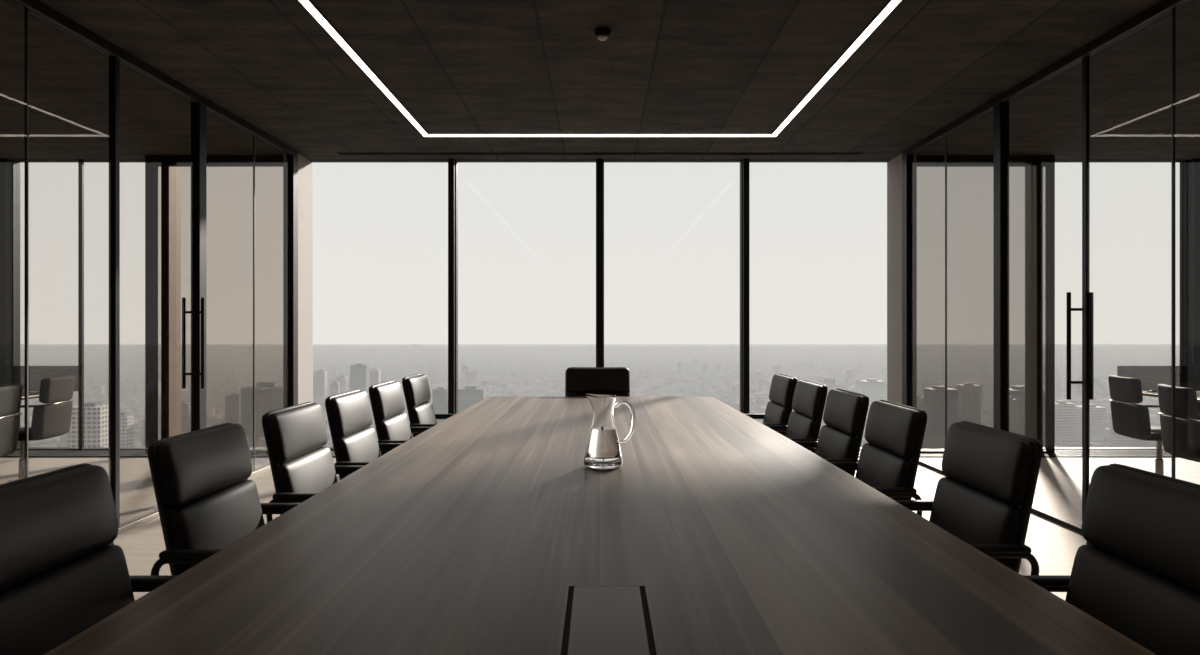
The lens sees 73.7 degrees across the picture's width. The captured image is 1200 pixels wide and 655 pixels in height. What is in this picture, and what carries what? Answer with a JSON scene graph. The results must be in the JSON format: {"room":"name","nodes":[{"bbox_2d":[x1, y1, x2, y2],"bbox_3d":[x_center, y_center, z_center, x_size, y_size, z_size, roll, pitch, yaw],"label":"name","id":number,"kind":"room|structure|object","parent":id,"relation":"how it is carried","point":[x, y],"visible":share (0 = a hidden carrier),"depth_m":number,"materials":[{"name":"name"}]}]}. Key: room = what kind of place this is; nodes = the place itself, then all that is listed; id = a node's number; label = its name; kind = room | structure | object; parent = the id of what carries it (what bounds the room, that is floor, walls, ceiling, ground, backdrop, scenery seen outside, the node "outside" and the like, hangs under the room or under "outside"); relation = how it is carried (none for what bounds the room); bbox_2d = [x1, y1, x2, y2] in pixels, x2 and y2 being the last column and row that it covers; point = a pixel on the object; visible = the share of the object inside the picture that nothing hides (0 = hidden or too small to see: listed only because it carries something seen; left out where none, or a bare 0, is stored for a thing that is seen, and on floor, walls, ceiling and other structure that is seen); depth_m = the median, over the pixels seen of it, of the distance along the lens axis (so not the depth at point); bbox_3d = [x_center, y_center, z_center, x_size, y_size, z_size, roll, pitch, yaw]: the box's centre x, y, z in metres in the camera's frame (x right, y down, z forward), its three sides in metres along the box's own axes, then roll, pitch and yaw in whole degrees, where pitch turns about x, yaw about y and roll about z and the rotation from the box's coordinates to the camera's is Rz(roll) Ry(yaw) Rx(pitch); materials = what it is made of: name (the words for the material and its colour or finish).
{"room":"office","nodes":[
{"label":"office","id":0,"kind":"room"},
{"bbox_2d":[7,0,297,533],"bbox_3d":[-3.000,-0.230,1.180,0.072,3.000,13.360,0,0,0],"label":"wall","id":1,"kind":"structure","parent":0,"point":[200,105],"depth_m":5.29,"materials":[{"name":"black"}]},
{"bbox_2d":[182,298,204,388],"bbox_3d":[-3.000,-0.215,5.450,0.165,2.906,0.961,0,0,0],"label":"door handle","id":2,"kind":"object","parent":1,"relation":"in","point":[184,311],"depth_m":5.89,"materials":[{"name":"black metal"}]},
{"bbox_2d":[283,153,312,407],"bbox_3d":[-3.060,-0.230,8.120,0.120,3.000,0.480,0,0,0],"label":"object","id":3,"kind":"structure","parent":1,"relation":"attached to","point":[305,167],"depth_m":8.10,"materials":[{"name":"paint"}]},
{"bbox_2d":[0,0,1199,159],"bbox_3d":[0.000,-1.930,1.335,18.800,0.400,14.070,0,0,0],"label":"ceiling","id":4,"kind":"structure","parent":0,"point":[459,67],"depth_m":5.54,"materials":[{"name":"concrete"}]},
{"bbox_2d":[297,0,902,136],"bbox_3d":[0.000,-1.724,1.410,3.184,0.012,11.634,0,0,0],"label":"ceiling light strip","id":5,"kind":"object","parent":4,"relation":"attached to","point":[309,6],"visible":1,"depth_m":5.45,"materials":[{"name":"white"}]},
{"bbox_2d":[299,0,429,136],"bbox_3d":[-1.560,-1.726,1.410,0.050,0.007,11.620,0,0,0],"label":"diffuser","id":6,"kind":"object","parent":5,"relation":"attached to","point":[308,5],"depth_m":5.14,"materials":[{"name":"plastic"}]},
{"bbox_2d":[429,135,770,136],"bbox_3d":[0.000,-1.726,7.194,3.070,0.007,0.052,0,0,0],"label":"diffuser","id":7,"kind":"object","parent":5,"relation":"attached to","point":[429,135],"depth_m":7.19,"materials":[{"name":"plastic"}]},
{"bbox_2d":[770,0,900,136],"bbox_3d":[1.560,-1.726,1.410,0.050,0.007,11.620,0,0,0],"label":"diffuser","id":8,"kind":"object","parent":5,"relation":"attached to","point":[891,5],"depth_m":5.14,"materials":[{"name":"plastic"}]},
{"bbox_2d":[337,153,862,154],"bbox_3d":[0.000,-1.724,7.950,5.200,0.012,0.070,0,0,0],"label":"ceiling vent","id":9,"kind":"object","parent":4,"relation":"in","point":[337,153],"visible":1,"depth_m":7.92,"materials":[{"name":"black"}]},
{"bbox_2d":[595,27,609,40],"bbox_3d":[0.015,-1.700,4.650,0.092,0.060,0.092,0,0,0],"label":"ceiling sensor","id":10,"kind":"object","parent":4,"relation":"attached to","point":[601,33],"visible":1,"depth_m":4.62,"materials":[{"name":"black"}]},
{"bbox_2d":[0,449,1199,599],"bbox_3d":[0.000,1.420,1.335,18.800,0.300,14.070,0,0,0],"label":"floor","id":11,"kind":"structure","parent":0,"point":[1058,490],"depth_m":6.12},
{"bbox_2d":[0,159,9,365],"bbox_3d":[-6.120,-0.230,8.270,0.080,3.000,0.160,0,0,0],"label":"trim","id":12,"kind":"structure","parent":11,"relation":"on","point":[4,163],"depth_m":8.19,"materials":[{"name":"black"}]},
{"bbox_2d":[0,384,22,456],"bbox_3d":[-4.248,0.830,5.323,0.584,0.875,0.540,0,0,-14],"label":"chair","id":13,"kind":"object","parent":11,"relation":"on","point":[11,395],"visible":0.98,"depth_m":5.41,"materials":[{"name":"black leather"}]},
{"bbox_2d":[3,450,19,456],"bbox_3d":[-5.814,1.264,7.992,0.307,0.012,0.381,0,0,0],"label":"floor vent","id":14,"kind":"object","parent":11,"relation":"in","point":[17,453],"depth_m":7.93,"materials":[{"name":"black"}]},
{"bbox_2d":[22,391,39,399],"bbox_3d":[-5.200,0.910,5.200,1.240,0.720,3.500,0,0,0],"label":"meeting table","id":15,"kind":"object","parent":11,"relation":"on","point":[32,394],"visible":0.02,"depth_m":6.57,"materials":[{"name":"brown wood"}]},
{"bbox_2d":[0,366,82,391],"bbox_3d":[-5.200,0.439,6.860,1.520,0.222,0.060,0,0,0],"label":"divider","id":16,"kind":"object","parent":15,"relation":"on","point":[9,375],"visible":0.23,"depth_m":6.85,"materials":[{"name":"plastic"}]},
{"bbox_2d":[7,375,74,482],"bbox_3d":[-4.568,0.830,6.352,0.584,0.875,0.540,0,0,-10],"label":"chair","id":17,"kind":"object","parent":11,"relation":"on","point":[49,420],"visible":0.77,"depth_m":6.29,"materials":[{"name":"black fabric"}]},
{"bbox_2d":[29,450,108,456],"bbox_3d":[-5.314,1.264,7.992,1.042,0.012,0.381,0,0,0],"label":"floor vent","id":18,"kind":"object","parent":11,"relation":"in","point":[81,453],"depth_m":8.01,"materials":[{"name":"black"}]},
{"bbox_2d":[10,160,144,449],"bbox_3d":[-5.324,-0.230,8.300,1.513,3.000,0.100,0,0,0],"label":"window","id":19,"kind":"structure","parent":11,"relation":"on","point":[14,164],"depth_m":8.28,"materials":[{"name":"black"}]},
{"bbox_2d":[78,159,83,449],"bbox_3d":[-5.340,-0.230,8.235,0.040,3.000,0.029,0,0,0],"label":"trim","id":20,"kind":"structure","parent":11,"relation":"on","point":[80,161],"depth_m":8.22,"materials":[{"name":"black"}]},
{"bbox_2d":[0,463,177,654],"bbox_3d":[-0.907,0.796,1.680,0.682,0.948,0.626,0,0,0],"label":"chair","id":21,"kind":"object","parent":11,"relation":"on","point":[63,572],"visible":0.77,"depth_m":1.71,"materials":[{"name":"black"}]},
{"bbox_2d":[0,465,117,591],"bbox_3d":[-1.188,0.424,1.680,0.069,0.193,0.512,0,0,0],"label":"cushion","id":22,"kind":"object","parent":21,"relation":"on","point":[55,525],"depth_m":1.72,"materials":[{"name":"black leather"}]},
{"bbox_2d":[0,545,134,654],"bbox_3d":[-1.137,0.674,1.680,0.095,0.313,0.512,0,0,0],"label":"cushion","id":23,"kind":"object","parent":21,"relation":"on","point":[41,610],"depth_m":1.69,"materials":[{"name":"black leather"}]},
{"bbox_2d":[120,450,147,456],"bbox_3d":[-4.658,1.264,7.992,0.491,0.012,0.381,0,0,0],"label":"floor vent","id":24,"kind":"object","parent":11,"relation":"in","point":[123,453],"depth_m":8.00,"materials":[{"name":"black"}]},
{"bbox_2d":[161,167,180,438],"bbox_3d":[-4.420,-0.230,8.245,0.080,3.000,0.230,0,0,0],"label":"trim","id":25,"kind":"structure","parent":11,"relation":"on","point":[170,176],"depth_m":8.14,"materials":[{"name":"brown metal"}]},
{"bbox_2d":[145,155,282,453],"bbox_3d":[-3.844,-0.230,8.070,1.443,3.000,0.080,0,0,0],"label":"window","id":26,"kind":"structure","parent":11,"relation":"on","point":[152,162],"depth_m":8.03,"materials":[{"name":"black"}]},
{"bbox_2d":[148,422,299,574],"bbox_3d":[-0.942,0.796,2.500,0.682,0.948,0.626,0,0,0],"label":"chair","id":27,"kind":"object","parent":11,"relation":"on","point":[206,500],"visible":0.5,"depth_m":2.39,"materials":[{"name":"black leather"}]},
{"bbox_2d":[156,424,251,509],"bbox_3d":[-1.223,0.424,2.500,0.069,0.193,0.512,0,0,0],"label":"cushion","id":28,"kind":"object","parent":27,"relation":"on","point":[198,469],"depth_m":2.42,"materials":[{"name":"black leather"}]},
{"bbox_2d":[170,480,264,573],"bbox_3d":[-1.172,0.674,2.500,0.095,0.313,0.512,0,0,0],"label":"cushion","id":29,"kind":"object","parent":27,"relation":"on","point":[219,517],"depth_m":2.43,"materials":[{"name":"black leather"}]},
{"bbox_2d":[250,453,267,456],"bbox_3d":[-3.366,1.264,7.894,0.247,0.012,0.186,0,0,0],"label":"floor vent","id":30,"kind":"object","parent":11,"relation":"in","point":[256,455],"depth_m":7.90,"materials":[{"name":"black"}]},
{"bbox_2d":[262,402,362,522],"bbox_3d":[-0.942,0.796,3.260,0.682,0.948,0.626,0,0,0],"label":"chair","id":31,"kind":"object","parent":11,"relation":"on","point":[296,437],"visible":0.41,"depth_m":3.15,"materials":[{"name":"black leather"}]},
{"bbox_2d":[268,403,327,463],"bbox_3d":[-1.223,0.424,3.260,0.069,0.193,0.512,0,0,0],"label":"cushion","id":32,"kind":"object","parent":31,"relation":"on","point":[297,434],"depth_m":3.18,"materials":[{"name":"black leather"}]},
{"bbox_2d":[278,447,337,492],"bbox_3d":[-1.172,0.674,3.260,0.095,0.313,0.512,0,0,0],"label":"cushion","id":33,"kind":"object","parent":31,"relation":"on","point":[312,470],"depth_m":3.20,"materials":[{"name":"black leather"}]},
{"bbox_2d":[325,389,402,479],"bbox_3d":[-0.942,0.796,3.950,0.682,0.948,0.626,0,0,0],"label":"chair","id":34,"kind":"object","parent":11,"relation":"on","point":[349,414],"visible":0.41,"depth_m":3.84,"materials":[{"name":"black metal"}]},
{"bbox_2d":[330,390,372,438],"bbox_3d":[-1.223,0.424,3.950,0.069,0.193,0.512,0,0,0],"label":"cushion","id":35,"kind":"object","parent":34,"relation":"on","point":[350,412],"depth_m":3.87,"materials":[{"name":"black leather"}]},
{"bbox_2d":[338,427,380,476],"bbox_3d":[-1.172,0.674,3.950,0.095,0.313,0.512,0,0,0],"label":"cushion","id":36,"kind":"object","parent":34,"relation":"on","point":[360,444],"depth_m":3.88,"materials":[{"name":"black leather"}]},
{"bbox_2d":[309,160,447,449],"bbox_3d":[-2.276,-0.230,8.300,1.441,3.000,0.100,0,0,0],"label":"window","id":37,"kind":"structure","parent":11,"relation":"on","point":[313,161],"depth_m":8.30,"materials":[{"name":"black"}]},
{"bbox_2d":[369,381,430,455],"bbox_3d":[-0.942,0.796,4.650,0.682,0.948,0.626,0,0,0],"label":"chair","id":38,"kind":"object","parent":11,"relation":"on","point":[392,425],"visible":0.38,"depth_m":4.53,"materials":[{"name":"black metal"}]},
{"bbox_2d":[373,381,404,420],"bbox_3d":[-1.223,0.424,4.650,0.069,0.193,0.512,0,0,0],"label":"cushion","id":39,"kind":"object","parent":38,"relation":"on","point":[388,398],"depth_m":4.56,"materials":[{"name":"black leather"}]},
{"bbox_2d":[380,413,411,452],"bbox_3d":[-1.172,0.674,4.650,0.095,0.313,0.512,0,0,0],"label":"cushion","id":40,"kind":"object","parent":38,"relation":"on","point":[395,426],"depth_m":4.58,"materials":[{"name":"black leather"}]},
{"bbox_2d":[402,373,454,436],"bbox_3d":[-0.942,0.796,5.390,0.682,0.948,0.626,0,0,0],"label":"chair","id":41,"kind":"object","parent":11,"relation":"on","point":[416,389],"visible":0.33,"depth_m":5.25,"materials":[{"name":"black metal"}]},
{"bbox_2d":[406,374,430,407],"bbox_3d":[-1.223,0.424,5.390,0.069,0.193,0.512,0,0,0],"label":"cushion","id":42,"kind":"object","parent":41,"relation":"on","point":[418,395],"depth_m":5.29,"materials":[{"name":"black leather"}]},
{"bbox_2d":[412,401,436,434],"bbox_3d":[-1.172,0.674,5.390,0.095,0.313,0.512,0,0,0],"label":"cushion","id":43,"kind":"object","parent":41,"relation":"on","point":[423,412],"depth_m":5.31,"materials":[{"name":"black leather"}]},
{"bbox_2d":[448,159,454,413],"bbox_3d":[-1.525,-0.230,8.270,0.060,3.000,0.160,0,0,0],"label":"trim","id":44,"kind":"structure","parent":11,"relation":"on","point":[451,162],"depth_m":8.19,"materials":[{"name":"black"}]},
{"bbox_2d":[455,160,596,413],"bbox_3d":[-0.762,-0.230,8.300,1.465,3.000,0.100,0,0,0],"label":"window","id":45,"kind":"structure","parent":11,"relation":"on","point":[456,161],"depth_m":8.27,"materials":[{"name":"black"}]},
{"bbox_2d":[331,450,860,456],"bbox_3d":[0.000,1.264,8.025,5.960,0.012,0.410,0,0,0],"label":"floor vent","id":46,"kind":"object","parent":11,"relation":"in","point":[332,451],"visible":0.02,"depth_m":8.04,"materials":[{"name":"black"}]},
{"bbox_2d":[565,367,629,396],"bbox_3d":[-0.020,0.796,6.167,0.626,0.948,0.682,0,0,0],"label":"chair","id":47,"kind":"object","parent":11,"relation":"on","point":[579,381],"visible":0.29,"depth_m":6.42,"materials":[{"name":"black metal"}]},
{"bbox_2d":[566,392,628,396],"bbox_3d":[-0.020,0.674,6.397,0.512,0.313,0.095,0,0,0],"label":"cushion","id":48,"kind":"object","parent":47,"relation":"on","point":[568,394],"depth_m":6.41,"materials":[{"name":"black leather"}]},
{"bbox_2d":[43,397,1156,654],"bbox_3d":[0.000,0.900,3.445,1.810,0.740,5.390,0,0,0],"label":"conference table","id":49,"kind":"object","parent":11,"relation":"on","point":[468,536],"visible":0.93,"depth_m":1.84,"materials":[{"name":"brown wood"}]},
{"bbox_2d":[557,585,659,654],"bbox_3d":[0.014,0.528,1.370,0.167,0.003,0.530,0,0,0],"label":"hatch","id":50,"kind":"object","parent":49,"relation":"on","point":[604,619],"visible":1,"depth_m":1.43,"materials":[{"name":"wood"}]},
{"bbox_2d":[584,393,635,468],"bbox_3d":[0.023,0.390,3.040,0.179,0.278,0.149,0,0,42],"label":"water jug","id":51,"kind":"object","parent":49,"relation":"on","point":[603,451],"visible":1,"depth_m":3.01,"materials":[{"name":"clear glass"}]},
{"bbox_2d":[597,159,602,366],"bbox_3d":[0.000,-0.230,8.270,0.060,3.000,0.160,0,0,0],"label":"trim","id":52,"kind":"structure","parent":11,"relation":"on","point":[599,161],"depth_m":8.19,"materials":[{"name":"black"}]},
{"bbox_2d":[603,160,742,412],"bbox_3d":[0.750,-0.230,8.300,1.440,3.000,0.100,0,0,0],"label":"window","id":53,"kind":"structure","parent":11,"relation":"on","point":[604,161],"depth_m":8.25,"materials":[{"name":"black"}]},
{"bbox_2d":[743,159,748,413],"bbox_3d":[1.500,-0.230,8.270,0.060,3.000,0.160,0,0,0],"label":"trim","id":54,"kind":"structure","parent":11,"relation":"on","point":[745,161],"depth_m":8.19,"materials":[{"name":"black"}]},
{"bbox_2d":[745,373,797,435],"bbox_3d":[0.942,0.796,5.400,0.682,0.948,0.626,0,0,0],"label":"chair","id":55,"kind":"object","parent":11,"relation":"on","point":[778,411],"visible":0.37,"depth_m":5.29,"materials":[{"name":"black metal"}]},
{"bbox_2d":[763,401,787,434],"bbox_3d":[1.172,0.674,5.400,0.095,0.313,0.512,0,0,0],"label":"cushion","id":56,"kind":"object","parent":55,"relation":"on","point":[776,412],"depth_m":5.31,"materials":[{"name":"black leather"}]},
{"bbox_2d":[769,374,793,407],"bbox_3d":[1.223,0.424,5.400,0.069,0.193,0.512,0,0,0],"label":"cushion","id":57,"kind":"object","parent":55,"relation":"on","point":[781,393],"depth_m":5.31,"materials":[{"name":"black leather"}]},
{"bbox_2d":[765,380,827,453],"bbox_3d":[0.942,0.796,4.720,0.682,0.948,0.626,0,0,0],"label":"chair","id":58,"kind":"object","parent":11,"relation":"on","point":[809,398],"visible":0.3,"depth_m":4.60,"materials":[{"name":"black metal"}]},
{"bbox_2d":[785,411,815,450],"bbox_3d":[1.172,0.674,4.720,0.095,0.313,0.512,0,0,0],"label":"cushion","id":59,"kind":"object","parent":58,"relation":"on","point":[801,424],"depth_m":4.65,"materials":[{"name":"black leather"}]},
{"bbox_2d":[792,380,822,419],"bbox_3d":[1.223,0.424,4.720,0.069,0.193,0.512,0,0,0],"label":"cushion","id":60,"kind":"object","parent":58,"relation":"on","point":[807,404],"depth_m":4.63,"materials":[{"name":"black leather"}]},
{"bbox_2d":[749,160,890,449],"bbox_3d":[2.263,-0.230,8.300,1.466,3.000,0.100,0,0,0],"label":"window","id":61,"kind":"structure","parent":11,"relation":"on","point":[750,161],"depth_m":8.25,"materials":[{"name":"black"}]},
{"bbox_2d":[794,388,868,476],"bbox_3d":[0.942,0.796,4.030,0.682,0.948,0.626,0,0,0],"label":"chair","id":62,"kind":"object","parent":11,"relation":"on","point":[845,412],"visible":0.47,"depth_m":3.92,"materials":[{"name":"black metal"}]},
{"bbox_2d":[815,425,855,473],"bbox_3d":[1.172,0.674,4.030,0.095,0.313,0.512,0,0,0],"label":"cushion","id":63,"kind":"object","parent":62,"relation":"on","point":[834,442],"depth_m":3.96,"materials":[{"name":"black leather"}]},
{"bbox_2d":[823,389,863,435],"bbox_3d":[1.223,0.424,4.030,0.069,0.193,0.512,0,0,0],"label":"cushion","id":64,"kind":"object","parent":62,"relation":"on","point":[843,415],"depth_m":3.95,"materials":[{"name":"black leather"}]},
{"bbox_2d":[830,400,926,515],"bbox_3d":[0.942,0.796,3.360,0.682,0.948,0.626,0,0,0],"label":"chair","id":65,"kind":"object","parent":11,"relation":"on","point":[888,463],"visible":0.33,"depth_m":3.25,"materials":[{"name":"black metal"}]},
{"bbox_2d":[855,443,910,499],"bbox_3d":[1.172,0.674,3.360,0.095,0.313,0.512,0,0,0],"label":"cushion","id":66,"kind":"object","parent":65,"relation":"on","point":[878,465],"depth_m":3.30,"materials":[{"name":"black leather"}]},
{"bbox_2d":[865,401,920,459],"bbox_3d":[1.223,0.424,3.360,0.069,0.193,0.512,0,0,0],"label":"cushion","id":67,"kind":"object","parent":65,"relation":"on","point":[893,430],"depth_m":3.28,"materials":[{"name":"black leather"}]},
{"bbox_2d":[920,453,942,456],"bbox_3d":[3.268,1.264,7.894,0.284,0.012,0.186,0,0,0],"label":"floor vent","id":68,"kind":"object","parent":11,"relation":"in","point":[921,455],"depth_m":7.92,"materials":[{"name":"black"}]},
{"bbox_2d":[894,421,1042,574],"bbox_3d":[0.942,0.796,2.550,0.682,0.948,0.626,0,0,0],"label":"chair","id":69,"kind":"object","parent":11,"relation":"on","point":[985,496],"visible":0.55,"depth_m":2.44,"materials":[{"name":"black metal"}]},
{"bbox_2d":[929,477,1020,568],"bbox_3d":[1.172,0.674,2.550,0.095,0.313,0.512,0,0,0],"label":"cushion","id":70,"kind":"object","parent":69,"relation":"on","point":[972,513],"depth_m":2.48,"materials":[{"name":"black leather"}]},
{"bbox_2d":[941,422,1033,505],"bbox_3d":[1.223,0.424,2.550,0.069,0.193,0.512,0,0,0],"label":"cushion","id":71,"kind":"object","parent":69,"relation":"on","point":[989,465],"depth_m":2.47,"materials":[{"name":"black leather"}]},
{"bbox_2d":[917,155,1054,453],"bbox_3d":[3.844,-0.230,8.070,1.443,3.000,0.080,0,0,0],"label":"window","id":72,"kind":"structure","parent":11,"relation":"on","point":[969,177],"depth_m":8.06,"materials":[{"name":"black"}]},
{"bbox_2d":[1042,450,1081,456],"bbox_3d":[4.620,1.264,7.992,0.609,0.012,0.381,0,0,0],"label":"floor vent","id":73,"kind":"object","parent":11,"relation":"in","point":[1058,453],"depth_m":7.98,"materials":[{"name":"black"}]},
{"bbox_2d":[1022,463,1199,654],"bbox_3d":[0.907,0.796,1.680,0.682,0.948,0.626,0,0,0],"label":"chair","id":74,"kind":"object","parent":11,"relation":"on","point":[1136,572],"visible":0.71,"depth_m":1.71,"materials":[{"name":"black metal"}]},
{"bbox_2d":[1065,545,1199,654],"bbox_3d":[1.137,0.674,1.680,0.095,0.313,0.512,0,0,0],"label":"cushion","id":75,"kind":"object","parent":74,"relation":"on","point":[1157,610],"depth_m":1.69,"materials":[{"name":"black leather"}]},
{"bbox_2d":[1082,465,1199,591],"bbox_3d":[1.188,0.424,1.680,0.069,0.193,0.512,0,0,0],"label":"cushion","id":76,"kind":"object","parent":74,"relation":"on","point":[1144,525],"depth_m":1.72,"materials":[{"name":"black leather"}]},
{"bbox_2d":[1055,160,1189,449],"bbox_3d":[5.324,-0.230,8.300,1.513,3.000,0.100,0,0,0],"label":"window","id":77,"kind":"structure","parent":11,"relation":"on","point":[1184,192],"depth_m":8.27,"materials":[{"name":"black"}]},
{"bbox_2d":[1090,450,1155,456],"bbox_3d":[5.232,1.264,7.992,0.898,0.012,0.381,0,0,0],"label":"floor vent","id":78,"kind":"object","parent":11,"relation":"in","point":[1108,453],"depth_m":8.01,"materials":[{"name":"black"}]},
{"bbox_2d":[1108,375,1199,474],"bbox_3d":[4.428,0.830,6.352,0.584,0.875,0.540,0,0,10],"label":"chair","id":79,"kind":"object","parent":11,"relation":"on","point":[1130,420],"visible":0.73,"depth_m":6.29,"materials":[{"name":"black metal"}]},
{"bbox_2d":[1162,450,1170,456],"bbox_3d":[5.624,1.264,7.992,0.278,0.012,0.381,0,0,0],"label":"floor vent","id":80,"kind":"object","parent":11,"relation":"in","point":[1164,454],"depth_m":7.94,"materials":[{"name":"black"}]},
{"bbox_2d":[1142,391,1199,402],"bbox_3d":[5.200,0.910,5.200,1.240,0.720,3.500,0,0,0],"label":"meeting table","id":81,"kind":"object","parent":11,"relation":"on","point":[1145,393],"visible":0.15,"depth_m":6.67,"materials":[{"name":"brown wood"}]},
{"bbox_2d":[1117,366,1199,391],"bbox_3d":[5.200,0.439,6.860,1.520,0.222,0.060,0,0,0],"label":"divider","id":82,"kind":"object","parent":81,"relation":"on","point":[1150,377],"visible":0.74,"depth_m":6.85,"materials":[{"name":"plastic"}]},
{"bbox_2d":[1157,384,1199,461],"bbox_3d":[4.109,0.830,5.323,0.584,0.875,0.540,0,0,14],"label":"chair","id":83,"kind":"object","parent":11,"relation":"on","point":[1187,429],"visible":0.86,"depth_m":5.25,"materials":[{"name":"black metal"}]},
{"bbox_2d":[1183,159,1199,419],"bbox_3d":[6.120,-0.230,8.270,0.080,3.000,0.160,0,0,0],"label":"trim","id":84,"kind":"structure","parent":11,"relation":"on","point":[1194,163],"depth_m":8.19,"materials":[{"name":"black"}]},
{"bbox_2d":[902,0,1192,533],"bbox_3d":[3.000,-0.230,1.180,0.072,3.000,13.360,0,0,0],"label":"wall","id":85,"kind":"structure","parent":0,"point":[999,105],"depth_m":5.50,"materials":[{"name":"black"}]},
{"bbox_2d":[887,153,916,407],"bbox_3d":[3.060,-0.230,8.120,0.120,3.000,0.480,0,0,0],"label":"column","id":86,"kind":"structure","parent":85,"relation":"attached to","point":[894,167],"depth_m":8.12,"materials":[{"name":"paint"}]},
{"bbox_2d":[1066,292,1093,399],"bbox_3d":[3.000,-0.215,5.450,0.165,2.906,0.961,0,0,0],"label":"door handle","id":87,"kind":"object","parent":85,"relation":"in","point":[1069,309],"depth_m":4.99,"materials":[{"name":"black"}]},
{"label":"outside","id":88,"kind":"structure","parent":0,"visible":0},
{"bbox_2d":[20,349,1179,446],"bbox_3d":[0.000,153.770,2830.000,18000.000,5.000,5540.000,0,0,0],"label":"ground","id":89,"kind":"structure","parent":88,"point":[141,407],"depth_m":3457.83,"materials":[{"name":"grey"}]},
{"bbox_2d":[68,402,108,446],"bbox_3d":[-399.900,105.385,629.920,24.800,91.770,19.840,0,0,0],"label":"tower","id":90,"kind":"structure","parent":89,"relation":"on","point":[96,415],"depth_m":619.96,"materials":[{"name":"concrete"}]},
{"bbox_2d":[84,402,101,406],"bbox_3d":[-400.148,60.750,630.416,10.416,2.500,8.928,0,0,0],"label":"plant","id":91,"kind":"object","parent":90,"relation":"on","point":[91,404],"depth_m":626.34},
{"bbox_2d":[120,412,133,446],"bbox_3d":[-480.000,118.385,805.600,14.000,65.770,11.200,0,0,0],"label":"tower","id":92,"kind":"structure","parent":89,"relation":"on","point":[126,420],"depth_m":800.91,"materials":[{"name":"concrete"}]},
{"bbox_2d":[142,418,158,446],"bbox_3d":[-463.300,121.535,824.920,12.300,59.470,9.840,0,0,0],"label":"tower","id":93,"kind":"structure","parent":89,"relation":"on","point":[143,420],"depth_m":819.90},
{"bbox_2d":[181,400,190,433],"bbox_3d":[-501.125,119.510,959.500,23.750,63.520,19.000,0,0,0],"label":"tower","id":94,"kind":"structure","parent":89,"relation":"on","point":[185,405],"depth_m":949.95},
{"bbox_2d":[225,393,240,424],"bbox_3d":[-460.000,116.885,1007.000,17.500,68.770,14.000,0,0,0],"label":"tower","id":95,"kind":"structure","parent":89,"relation":"on","point":[232,401],"depth_m":999.92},
{"bbox_2d":[241,382,282,448],"bbox_3d":[-380.250,107.022,918.900,47.250,88.495,37.800,0,0,0],"label":"tower","id":96,"kind":"structure","parent":89,"relation":"on","point":[268,395],"depth_m":900.05,"materials":[{"name":"concrete"}]},
{"bbox_2d":[257,382,279,386],"bbox_3d":[-380.723,65.138,919.845,19.845,4.725,17.010,0,0,0],"label":"plant","id":97,"kind":"object","parent":96,"relation":"on","point":[260,384],"depth_m":911.33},
{"bbox_2d":[313,370,326,402],"bbox_3d":[-526.875,115.635,1508.250,20.625,71.270,16.500,0,0,0],"label":"tower","id":98,"kind":"structure","parent":89,"relation":"on","point":[320,376],"depth_m":1499.96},
{"bbox_2d":[330,381,339,395],"bbox_3d":[-448.875,120.791,1355.400,13.500,60.957,10.800,0,0,0],"label":"tower","id":99,"kind":"structure","parent":89,"relation":"on","point":[334,386],"depth_m":1350.14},
{"bbox_2d":[336,375,347,393],"bbox_3d":[-582.750,129.510,1808.100,20.250,43.520,16.200,0,0,0],"label":"tower","id":100,"kind":"structure","parent":89,"relation":"on","point":[343,380],"depth_m":1800.04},
{"bbox_2d":[350,363,369,397],"bbox_3d":[-453.750,109.760,1512.000,30.000,83.020,24.000,0,0,0],"label":"tower","id":101,"kind":"structure","parent":89,"relation":"on","point":[359,373],"depth_m":1499.96,"materials":[{"name":"concrete"}]},
{"bbox_2d":[370,369,380,385],"bbox_3d":[-439.812,116.041,1558.525,21.313,70.457,17.050,0,0,0],"label":"tower","id":102,"kind":"structure","parent":89,"relation":"on","point":[375,375],"depth_m":1549.84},
{"bbox_2d":[432,387,447,423],"bbox_3d":[-210.000,115.073,1057.875,19.688,72.395,15.750,0,0,0],"label":"tower","id":103,"kind":"structure","parent":89,"relation":"on","point":[439,395],"depth_m":1049.95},
{"bbox_2d":[458,386,486,411],"bbox_3d":[-175.500,115.662,1094.580,36.450,71.215,29.160,0,0,0],"label":"tower","id":104,"kind":"structure","parent":89,"relation":"on","point":[468,396],"depth_m":1080.12,"materials":[{"name":"concrete"}]},
{"bbox_2d":[465,386,477,388],"bbox_3d":[-175.864,81.877,1095.309,15.309,3.645,13.122,0,0,0],"label":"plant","id":105,"kind":"object","parent":104,"relation":"on","point":[466,387],"depth_m":1088.85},
{"bbox_2d":[20,345,1179,448],"bbox_3d":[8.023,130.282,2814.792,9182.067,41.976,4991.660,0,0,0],"label":"city skyline","id":106,"kind":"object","parent":89,"relation":"on","point":[132,393],"visible":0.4,"depth_m":2605.65},
{"bbox_2d":[860,379,884,398],"bbox_3d":[584.375,130.885,1717.000,42.500,40.770,34.000,0,0,0],"label":"tower","id":107,"kind":"structure","parent":89,"relation":"on","point":[869,387],"depth_m":1700.09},
{"bbox_2d":[1055,401,1074,446],"bbox_3d":[582.500,121.885,1009.000,22.500,58.770,18.000,0,0,0],"label":"tower","id":108,"kind":"structure","parent":89,"relation":"on","point":[1064,410],"depth_m":999.92,"materials":[{"name":"concrete"}]},
{"bbox_2d":[1075,404,1105,441],"bbox_3d":[649.688,126.691,1061.550,28.875,49.158,23.100,0,0,0],"label":"tower","id":109,"kind":"structure","parent":89,"relation":"on","point":[1097,413],"depth_m":1049.95,"materials":[{"name":"concrete"}]},
{"bbox_2d":[1110,413,1130,446],"bbox_3d":[594.000,123.323,908.100,20.250,55.895,16.200,0,0,0],"label":"tower","id":110,"kind":"structure","parent":89,"relation":"on","point":[1116,440],"depth_m":902.69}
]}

